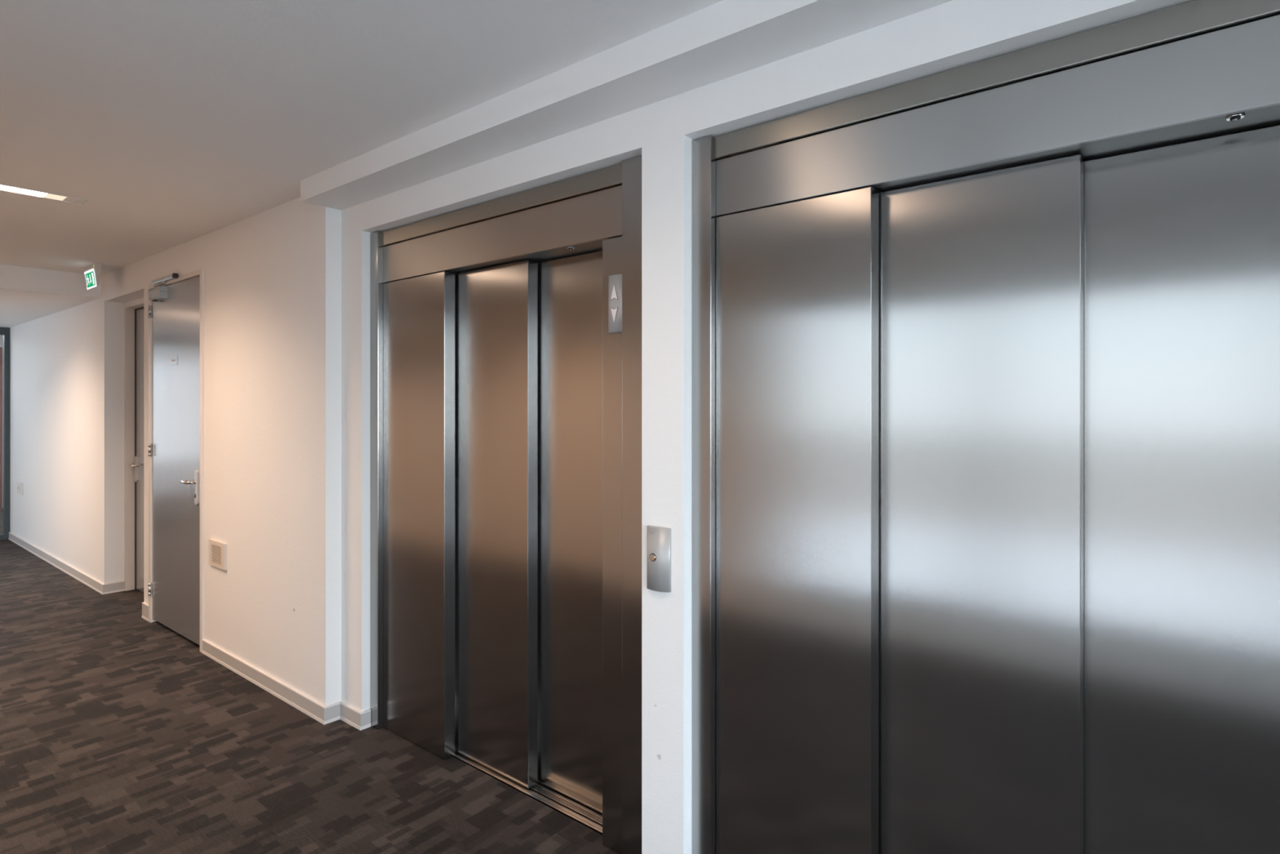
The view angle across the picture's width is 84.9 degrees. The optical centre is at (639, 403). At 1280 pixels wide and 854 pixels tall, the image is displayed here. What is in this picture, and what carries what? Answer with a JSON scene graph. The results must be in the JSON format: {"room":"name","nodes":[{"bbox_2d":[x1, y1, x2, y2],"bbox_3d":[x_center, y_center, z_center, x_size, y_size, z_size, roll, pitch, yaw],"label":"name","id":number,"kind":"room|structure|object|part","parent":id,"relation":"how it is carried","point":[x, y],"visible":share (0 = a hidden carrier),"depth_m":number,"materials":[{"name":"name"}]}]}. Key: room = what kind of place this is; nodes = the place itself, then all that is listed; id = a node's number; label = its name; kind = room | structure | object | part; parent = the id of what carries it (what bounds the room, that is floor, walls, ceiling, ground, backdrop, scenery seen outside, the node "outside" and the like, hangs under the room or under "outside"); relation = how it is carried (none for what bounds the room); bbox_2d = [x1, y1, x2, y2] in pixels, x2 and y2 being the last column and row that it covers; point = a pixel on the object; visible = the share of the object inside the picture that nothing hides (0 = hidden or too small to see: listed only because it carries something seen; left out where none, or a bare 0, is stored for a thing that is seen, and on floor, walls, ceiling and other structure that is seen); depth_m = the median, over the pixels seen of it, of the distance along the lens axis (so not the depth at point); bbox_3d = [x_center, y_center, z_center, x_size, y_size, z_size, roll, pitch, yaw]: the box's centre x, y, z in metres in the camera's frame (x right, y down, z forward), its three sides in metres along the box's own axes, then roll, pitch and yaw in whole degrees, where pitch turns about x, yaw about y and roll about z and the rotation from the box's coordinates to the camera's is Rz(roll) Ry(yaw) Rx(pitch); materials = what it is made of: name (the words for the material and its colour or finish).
{"room":"elevator lobby","nodes":[
{"label":"elevator lobby","id":0,"kind":"room"},
{"bbox_2d":[0,334,3,508],"bbox_3d":[-9.321,0.180,7.958,3.295,2.700,6.200,0,0,39],"label":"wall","id":1,"kind":"structure","parent":0,"point":[1,335],"depth_m":10.25,"materials":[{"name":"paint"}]},
{"bbox_2d":[0,508,618,853],"bbox_3d":[-4.371,1.605,3.937,15.650,0.150,5.800,0,0,39],"label":"floor","id":2,"kind":"structure","parent":0,"point":[118,735],"depth_m":2.96,"materials":[{"name":"carpet"}]},
{"bbox_2d":[0,0,722,327],"bbox_3d":[-3.160,-1.101,2.953,12.530,0.478,2.800,0,0,39],"label":"ceiling","id":3,"kind":"structure","parent":0,"point":[177,122],"depth_m":2.33,"materials":[{"name":"white paint"}]},
{"bbox_2d":[0,183,88,204],"bbox_3d":[-3.235,-1.060,3.143,0.122,0.048,1.200,0,0,39],"label":"ceiling light","id":4,"kind":"object","parent":3,"relation":"attached to","point":[11,188],"visible":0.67,"depth_m":3.46,"materials":[{"name":"white plastic"}]},
{"bbox_2d":[0,184,47,196],"bbox_3d":[-3.254,-1.045,3.120,0.106,0.013,0.940,0,0,39],"label":"diffuser","id":5,"kind":"object","parent":4,"relation":"attached to","point":[11,188],"depth_m":3.42,"materials":[{"name":"white plastic"}]},
{"bbox_2d":[43,193,66,200],"bbox_3d":[-2.934,-1.045,3.514,0.106,0.013,0.075,0,0,39],"label":"diffuser","id":6,"kind":"object","parent":4,"relation":"attached to","point":[50,196],"depth_m":3.52,"materials":[{"name":"white plastic"}]},
{"bbox_2d":[84,262,101,289],"bbox_3d":[-4.124,-0.955,5.272,0.250,0.170,0.048,0,0,39],"label":"exit sign","id":7,"kind":"object","parent":3,"relation":"hanging from","point":[92,273],"visible":1,"depth_m":5.21,"materials":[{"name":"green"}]},
{"bbox_3d":[-4.133,-0.936,5.261,0.250,0.132,0.018,0,0,39],"label":"sign panel","id":8,"kind":"part","parent":7,"relation":"part of","materials":[{"name":"plastic"}]},
{"bbox_2d":[9,0,1193,853],"bbox_3d":[-2.145,0.080,4.322,12.280,2.900,0.695,0,0,39],"label":"wall","id":9,"kind":"structure","parent":0,"point":[286,286],"depth_m":3.39,"materials":[{"name":"white paint"}]},
{"bbox_2d":[0,327,9,540],"bbox_3d":[-7.944,0.334,6.972,0.076,2.392,2.505,0,0,39],"label":"door frame","id":10,"kind":"structure","parent":9,"relation":"in","point":[5,331],"depth_m":7.90,"materials":[{"name":"grey metal"}]},
{"bbox_2d":[0,346,2,511],"bbox_3d":[-9.774,0.360,9.434,0.310,2.340,1.720,0,0,39],"label":"door","id":11,"kind":"structure","parent":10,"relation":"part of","point":[1,348],"depth_m":9.99,"materials":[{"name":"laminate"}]},
{"bbox_3d":[-9.303,0.340,9.785,0.020,2.260,0.560,0,0,39],"label":"door","id":12,"kind":"part","parent":11,"relation":"part of","materials":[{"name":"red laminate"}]},
{"bbox_2d":[17,481,22,494],"bbox_3d":[-6.696,0.910,7.561,0.190,0.124,0.016,0,0,39],"label":"wall socket","id":13,"kind":"object","parent":9,"relation":"attached to","point":[20,485],"visible":1,"depth_m":7.53,"materials":[{"name":"white plastic"}]},
{"bbox_2d":[8,532,371,730],"bbox_3d":[-2.326,1.476,4.099,12.280,0.108,0.149,0,0,39],"label":"baseboard","id":14,"kind":"structure","parent":9,"relation":"attached to","point":[324,714],"depth_m":3.82,"materials":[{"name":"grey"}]},
{"bbox_2d":[208,538,226,569],"bbox_3d":[-2.510,0.894,4.162,0.234,0.152,0.014,0,0,39],"label":"air vent","id":15,"kind":"object","parent":9,"relation":"in","point":[217,549],"visible":1,"depth_m":4.15,"materials":[{"name":"beige plastic"}]},
{"bbox_2d":[369,155,641,853],"bbox_3d":[-0.549,0.374,2.890,1.697,2.372,0.245,0,0,39],"label":"elevator","id":16,"kind":"object","parent":9,"relation":"attached to","point":[505,410],"visible":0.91,"depth_m":2.81,"materials":[{"name":"metal"}]},
{"bbox_3d":[-1.008,0.479,3.177,0.480,2.096,0.056,0,0,39],"label":"door panel","id":17,"kind":"part","parent":16,"relation":"part of","materials":[{"name":"metal"}]},
{"bbox_3d":[-0.625,0.476,2.947,0.514,2.088,0.052,0,0,39],"label":"door panel","id":18,"kind":"part","parent":16,"relation":"part of","materials":[{"name":"metal"}]},
{"bbox_3d":[-0.555,-0.582,2.922,1.506,0.016,0.204,0,0,39],"label":"soffit plate","id":19,"kind":"part","parent":16,"relation":"part of","materials":[{"name":"grey metal"}]},
{"bbox_3d":[-0.570,1.542,2.954,1.490,0.036,0.174,0,0,39],"label":"sill","id":20,"kind":"part","parent":16,"relation":"part of","materials":[{"name":"metal"}]},
{"bbox_3d":[-0.224,0.476,2.690,0.540,2.088,0.036,0,0,39],"label":"door panel","id":21,"kind":"part","parent":16,"relation":"part of","materials":[{"name":"metal"}]},
{"bbox_3d":[-0.047,0.481,2.442,0.112,2.098,0.128,0,0,39],"label":"jamb panel","id":22,"kind":"part","parent":16,"relation":"part of","materials":[{"name":"metal"}]},
{"bbox_2d":[608,273,622,333],"bbox_3d":[-0.081,-0.340,2.378,0.072,0.196,0.014,0,0,39],"label":"indicator","id":23,"kind":"object","parent":16,"relation":"attached to","point":[615,282],"visible":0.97,"depth_m":2.37,"materials":[{"name":"silver metal"}]},
{"bbox_2d":[300,0,952,210],"bbox_3d":[0.440,-0.995,1.760,5.036,0.101,0.218,0,0,39],"label":"ceiling beam","id":24,"kind":"structure","parent":9,"relation":"attached to","point":[723,39],"depth_m":2.10,"materials":[{"name":"white paint"}]},
{"bbox_2d":[646,524,671,592],"bbox_3d":[0.054,0.481,2.172,0.087,0.196,0.026,0,0,39],"label":"panel","id":25,"kind":"object","parent":9,"relation":"attached to","point":[658,538],"visible":1,"depth_m":2.16,"materials":[{"name":"silver metal"}]},
{"bbox_2d":[692,0,1279,853],"bbox_3d":[0.895,0.374,1.718,1.697,2.372,0.245,0,0,39],"label":"elevator","id":26,"kind":"object","parent":9,"relation":"attached to","point":[985,353],"visible":1,"depth_m":1.70,"materials":[{"name":"metal"}]},
{"bbox_3d":[0.436,0.479,2.004,0.480,2.096,0.056,0,0,39],"label":"door panel","id":27,"kind":"part","parent":26,"relation":"part of","materials":[{"name":"metal"}]},
{"bbox_3d":[0.819,0.476,1.774,0.514,2.088,0.052,0,0,39],"label":"door panel","id":28,"kind":"part","parent":26,"relation":"part of","materials":[{"name":"metal"}]},
{"bbox_3d":[0.889,-0.582,1.749,1.506,0.016,0.204,0,0,39],"label":"soffit plate","id":29,"kind":"part","parent":26,"relation":"part of","materials":[{"name":"grey metal"}]},
{"bbox_3d":[1.220,0.476,1.517,0.540,2.088,0.036,0,0,39],"label":"door panel","id":30,"kind":"part","parent":26,"relation":"part of","materials":[{"name":"metal"}]},
{"bbox_3d":[-3.766,0.351,5.539,0.970,2.357,0.050,0,0,39],"label":"wall","id":31,"kind":"structure","parent":0,"visible":0},
{"bbox_2d":[124,297,143,592],"bbox_3d":[-3.816,0.351,5.477,0.970,2.357,0.110,0,0,39],"label":"door","id":32,"kind":"structure","parent":31,"relation":"in","point":[134,309],"depth_m":5.73,"materials":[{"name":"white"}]},
{"bbox_3d":[-4.106,0.500,5.677,0.137,0.025,0.054,0,0,39],"label":"handle","id":33,"kind":"part","parent":32,"relation":"part of","materials":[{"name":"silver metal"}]},
{"bbox_3d":[-4.129,0.535,5.738,0.035,0.210,0.014,0,0,39],"label":"handle plate","id":34,"kind":"part","parent":32,"relation":"part of","materials":[{"name":"white metal"}]},
{"bbox_3d":[-2.988,0.349,4.715,0.985,2.362,0.048,0,0,39],"label":"wall","id":35,"kind":"structure","parent":0,"visible":0},
{"bbox_2d":[148,268,204,652],"bbox_3d":[-3.058,0.349,4.630,0.985,2.362,0.168,0,0,39],"label":"door","id":36,"kind":"structure","parent":35,"relation":"in","point":[175,322],"depth_m":4.58,"materials":[{"name":"silver metal"}]},
{"bbox_2d":[147,272,177,301],"bbox_3d":[-3.190,-0.775,4.686,0.450,0.146,0.048,0,0,39],"label":"door closer","id":37,"kind":"object","parent":36,"relation":"attached to","point":[157,293],"depth_m":4.70,"materials":[{"name":"silver metal"}]},
{"bbox_3d":[-3.256,-0.806,4.741,0.192,0.032,0.014,0,0,39],"label":"closer arm","id":38,"kind":"part","parent":37,"relation":"part of","materials":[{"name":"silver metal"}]},
{"bbox_3d":[-3.192,-0.833,4.692,0.408,0.027,0.024,0,0,39],"label":"guide rail","id":39,"kind":"part","parent":37,"relation":"part of","materials":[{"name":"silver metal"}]},
{"bbox_3d":[-3.080,-0.287,4.626,0.129,0.065,0.004,0,0,39],"label":"name plate","id":40,"kind":"part","parent":36,"relation":"part of","materials":[{"name":"white plastic"}]},
{"bbox_3d":[-2.825,0.487,4.367,0.137,0.025,0.054,0,0,39],"label":"handle","id":41,"kind":"part","parent":36,"relation":"part of","materials":[{"name":"silver metal"}]},
{"bbox_3d":[-2.760,0.521,4.358,0.036,0.218,0.014,0,0,39],"label":"handle plate","id":42,"kind":"part","parent":36,"relation":"part of","materials":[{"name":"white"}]}
]}

